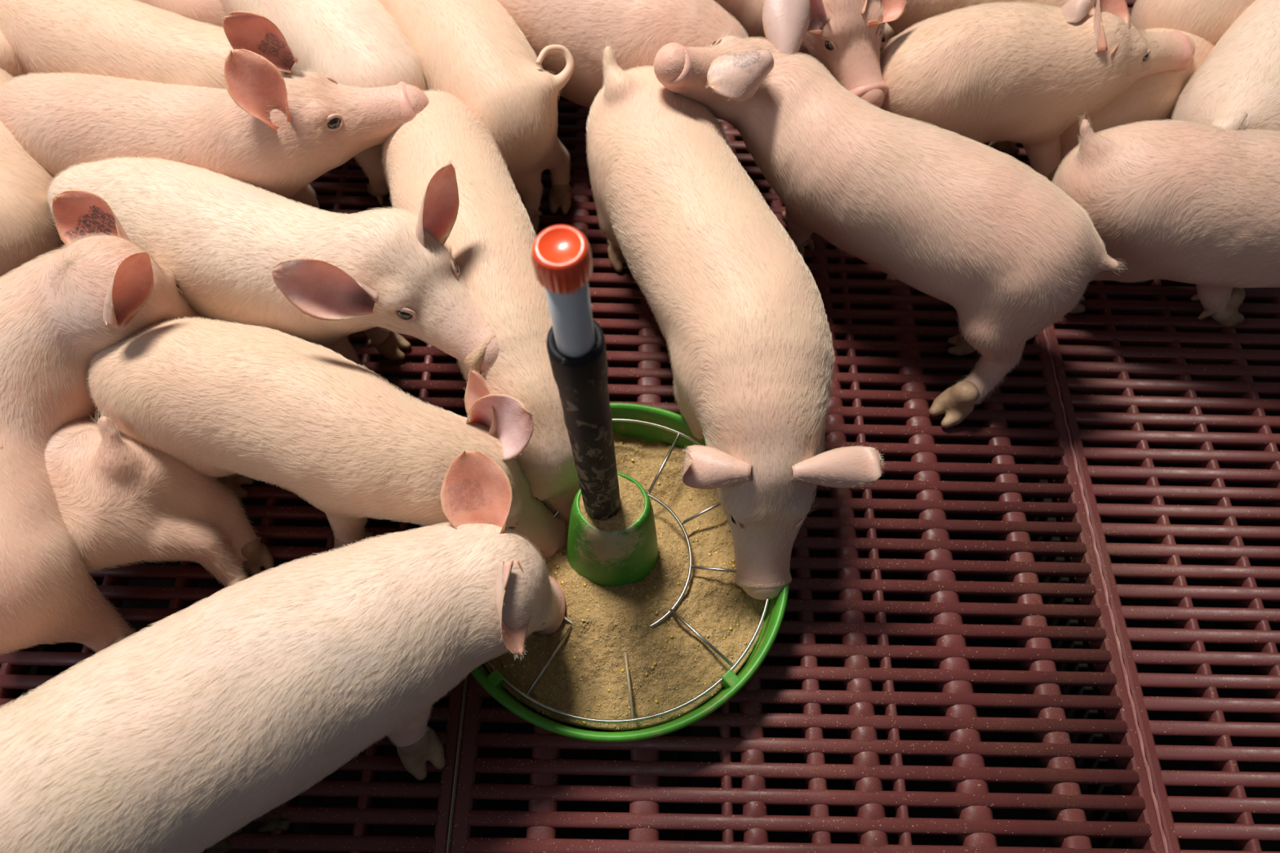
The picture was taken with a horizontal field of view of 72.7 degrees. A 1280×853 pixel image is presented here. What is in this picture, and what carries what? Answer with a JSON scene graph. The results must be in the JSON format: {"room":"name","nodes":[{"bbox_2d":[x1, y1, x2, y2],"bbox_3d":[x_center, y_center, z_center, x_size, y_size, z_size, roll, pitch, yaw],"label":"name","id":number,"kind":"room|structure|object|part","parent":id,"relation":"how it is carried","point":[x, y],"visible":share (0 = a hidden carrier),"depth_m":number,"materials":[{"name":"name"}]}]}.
{"room":"farm building","nodes":[
{"label":"farm building","id":0,"kind":"room"},
{"bbox_2d":[0,0,1279,852],"bbox_3d":[0.147,-0.120,1.314,3.200,0.621,2.900,1,63,0],"label":"floor","id":1,"kind":"structure","parent":0,"point":[1084,602],"depth_m":0.85,"materials":[{"name":"red plastic"}]},
{"bbox_2d":[0,30,25,77],"bbox_3d":[-0.724,-0.456,1.005,0.099,0.205,0.314,-18,65,-10],"label":"pig","id":2,"kind":"object","parent":1,"relation":"on","point":[9,62],"visible":0.02,"depth_m":0.89},
{"bbox_2d":[0,66,66,278],"bbox_3d":[-0.653,-0.250,0.901,0.127,0.204,0.303,-21,65,-12],"label":"pig","id":3,"kind":"object","parent":1,"relation":"on","point":[28,230],"visible":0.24,"depth_m":0.81},
{"bbox_2d":[0,186,204,655],"bbox_3d":[-0.496,0.016,0.737,0.213,0.260,0.356,1,63,0],"label":"pig","id":4,"kind":"object","parent":1,"relation":"on","point":[59,309],"visible":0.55,"depth_m":0.69},
{"bbox_2d":[0,0,284,89],"bbox_3d":[-0.554,-0.371,0.963,0.367,0.209,0.124,18,64,8],"label":"pig","id":5,"kind":"object","parent":1,"relation":"on","point":[130,39],"visible":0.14,"depth_m":0.87},
{"bbox_2d":[43,408,274,589],"bbox_3d":[-0.471,0.059,0.761,0.282,0.179,0.128,17,64,7],"label":"pig","id":6,"kind":"object","parent":1,"relation":"on","point":[122,500],"visible":0.69,"depth_m":0.72},
{"bbox_2d":[135,0,226,28],"bbox_3d":[-0.570,-0.500,1.042,0.325,0.185,0.120,26,65,12],"label":"pig","id":7,"kind":"object","parent":1,"relation":"on","point":[211,11],"visible":0.02,"depth_m":0.95},
{"bbox_2d":[0,10,429,208],"bbox_3d":[-0.425,-0.274,0.872,0.437,0.286,0.125,6,63,2],"label":"pig","id":8,"kind":"object","parent":1,"relation":"on","point":[273,131],"visible":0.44,"depth_m":0.81},
{"bbox_2d":[205,827,241,852],"bbox_3d":[-0.354,0.340,0.716,0.049,0.006,0.031,-12,64,-7],"label":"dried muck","id":9,"kind":"object","parent":1,"relation":"on","point":[224,846],"visible":0.11,"depth_m":0.71,"materials":[{"name":"brown soil"}]},
{"bbox_2d":[44,155,499,373],"bbox_3d":[-0.336,-0.135,0.807,0.491,0.277,0.150,16,64,7],"label":"pig","id":10,"kind":"object","parent":1,"relation":"on","point":[236,251],"visible":0.73,"depth_m":0.73},
{"bbox_2d":[258,810,290,831],"bbox_3d":[-0.304,0.328,0.723,0.026,0.006,0.017,1,63,0],"label":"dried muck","id":11,"kind":"object","parent":1,"relation":"on","point":[273,821],"visible":0.98,"depth_m":0.72,"materials":[{"name":"brown soil"}]},
{"bbox_2d":[0,444,565,852],"bbox_3d":[-0.288,0.219,0.656,0.500,0.226,0.164,-26,66,-14],"label":"pig","id":12,"kind":"object","parent":1,"relation":"on","point":[175,736],"visible":1,"depth_m":0.58},
{"bbox_2d":[218,0,427,204],"bbox_3d":[-0.362,-0.431,0.992,0.134,0.218,0.386,-41,71,-19],"label":"pig","id":13,"kind":"object","parent":1,"relation":"on","point":[357,43],"visible":0.47,"depth_m":0.87},
{"bbox_2d":[84,315,567,558],"bbox_3d":[-0.267,0.027,0.764,0.416,0.209,0.151,14,63,6],"label":"pig","id":14,"kind":"object","parent":1,"relation":"on","point":[235,404],"visible":0.79,"depth_m":0.69},
{"bbox_3d":[-0.450,-0.136,0.979,0.599,0.030,1.473,1,63,0],"label":"slatted panel","id":15,"kind":"part","parent":1,"relation":"part of","materials":[{"name":"red plastic"}]},
{"bbox_2d":[377,0,574,235],"bbox_3d":[-0.220,-0.411,0.991,0.146,0.207,0.386,-33,68,-17],"label":"pig","id":16,"kind":"object","parent":1,"relation":"on","point":[473,51],"visible":0.68,"depth_m":0.88},
{"bbox_2d":[380,88,580,524],"bbox_3d":[-0.147,-0.121,0.843,0.118,0.208,0.443,-18,65,-10],"label":"pig","id":17,"kind":"object","parent":1,"relation":"on","point":[491,237],"visible":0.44,"depth_m":0.76},
{"bbox_2d":[496,0,748,108],"bbox_3d":[-0.065,-0.440,1.000,0.393,0.224,0.155,31,66,14],"label":"pig","id":18,"kind":"object","parent":1,"relation":"on","point":[637,29],"visible":0.3,"depth_m":0.89},
{"bbox_2d":[470,402,790,742],"bbox_3d":[-0.023,0.112,0.770,0.316,0.130,0.316,1,63,0],"label":"trough","id":19,"kind":"object","parent":1,"relation":"on","point":[626,556],"visible":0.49,"depth_m":0.74,"materials":[{"name":"green plastic"}]},
{"bbox_2d":[566,471,657,586],"bbox_3d":[-0.025,0.103,0.768,0.086,0.118,0.088,1,63,0],"label":"cup","id":20,"kind":"object","parent":19,"relation":"on","point":[626,556],"depth_m":0.74,"materials":[{"name":"green plastic"}]},
{"bbox_2d":[579,475,644,531],"bbox_3d":[-0.023,0.063,0.723,0.054,0.006,0.053,1,63,0],"label":"animal feed","id":21,"kind":"object","parent":20,"relation":"in","point":[632,500],"depth_m":0.72,"materials":[{"name":"beige food"}]},
{"bbox_2d":[482,431,769,730],"bbox_3d":[-0.023,0.110,0.767,0.291,0.127,0.291,-10,63,-6],"label":"animal feed","id":22,"kind":"object","parent":19,"relation":"in","point":[669,665],"visible":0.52,"depth_m":0.76,"materials":[{"name":"beige food"}]},
{"bbox_2d":[531,225,620,520],"bbox_3d":[-0.034,-0.005,0.573,0.033,0.378,0.049,31,66,14],"label":"pipe","id":23,"kind":"object","parent":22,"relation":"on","point":[561,256],"visible":0.98,"depth_m":0.48,"materials":[{"name":"black plastic"}]},
{"bbox_2d":[584,39,885,600],"bbox_3d":[0.069,-0.110,0.830,0.166,0.228,0.528,-11,64,-7],"label":"pig","id":24,"kind":"object","parent":1,"relation":"on","point":[739,311],"visible":0.96,"depth_m":0.74},
{"bbox_3d":[0.150,-0.123,0.984,0.598,0.030,1.473,1,63,0],"label":"slatted panel","id":25,"kind":"part","parent":1,"relation":"part of","materials":[{"name":"red plastic"}]},
{"bbox_2d":[714,0,908,108],"bbox_3d":[0.155,-0.455,0.998,0.145,0.249,0.359,-25,66,-13],"label":"pig","id":26,"kind":"object","parent":1,"relation":"on","point":[844,36],"visible":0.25,"depth_m":0.89},
{"bbox_2d":[653,0,1128,427],"bbox_3d":[0.233,-0.220,0.873,0.444,0.259,0.193,37,68,16],"label":"pig","id":27,"kind":"object","parent":1,"relation":"on","point":[962,222],"visible":0.94,"depth_m":0.81},
{"bbox_2d":[883,0,1095,45],"bbox_3d":[0.399,-0.487,1.050,0.243,0.193,0.106,13,63,5],"label":"pig","id":28,"kind":"object","parent":1,"relation":"on","point":[916,11],"visible":0.05,"depth_m":0.99},
{"bbox_2d":[880,0,1195,184],"bbox_3d":[0.423,-0.365,0.966,0.351,0.232,0.141,1,63,0],"label":"pig","id":29,"kind":"object","parent":1,"relation":"on","point":[1004,74],"visible":0.7,"depth_m":0.89},
{"bbox_3d":[0.751,-0.110,0.989,0.598,0.030,1.473,1,63,0],"label":"slatted panel","id":30,"kind":"part","parent":1,"relation":"part of","materials":[{"name":"red plastic"}]},
{"bbox_2d":[1059,27,1216,159],"bbox_3d":[0.581,-0.388,1.024,0.264,0.156,0.110,-31,68,-16],"label":"pig","id":31,"kind":"object","parent":1,"relation":"on","point":[1151,97],"visible":0.23,"depth_m":0.95},
{"bbox_2d":[1051,108,1279,327],"bbox_3d":[0.575,-0.202,0.892,0.322,0.220,0.144,9,63,3],"label":"pig","id":32,"kind":"object","parent":1,"relation":"on","point":[1197,204],"visible":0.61,"depth_m":0.82},
{"bbox_2d":[1129,0,1255,44],"bbox_3d":[0.680,-0.488,1.046,0.240,0.212,0.130,-35,69,-17],"label":"pig","id":33,"kind":"object","parent":1,"relation":"on","point":[1209,20],"visible":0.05,"depth_m":0.96},
{"bbox_2d":[1168,0,1279,132],"bbox_3d":[0.702,-0.379,0.983,0.142,0.223,0.457,37,68,16],"label":"pig","id":34,"kind":"object","parent":1,"relation":"on","point":[1237,86],"visible":0.48,"depth_m":0.88}
]}

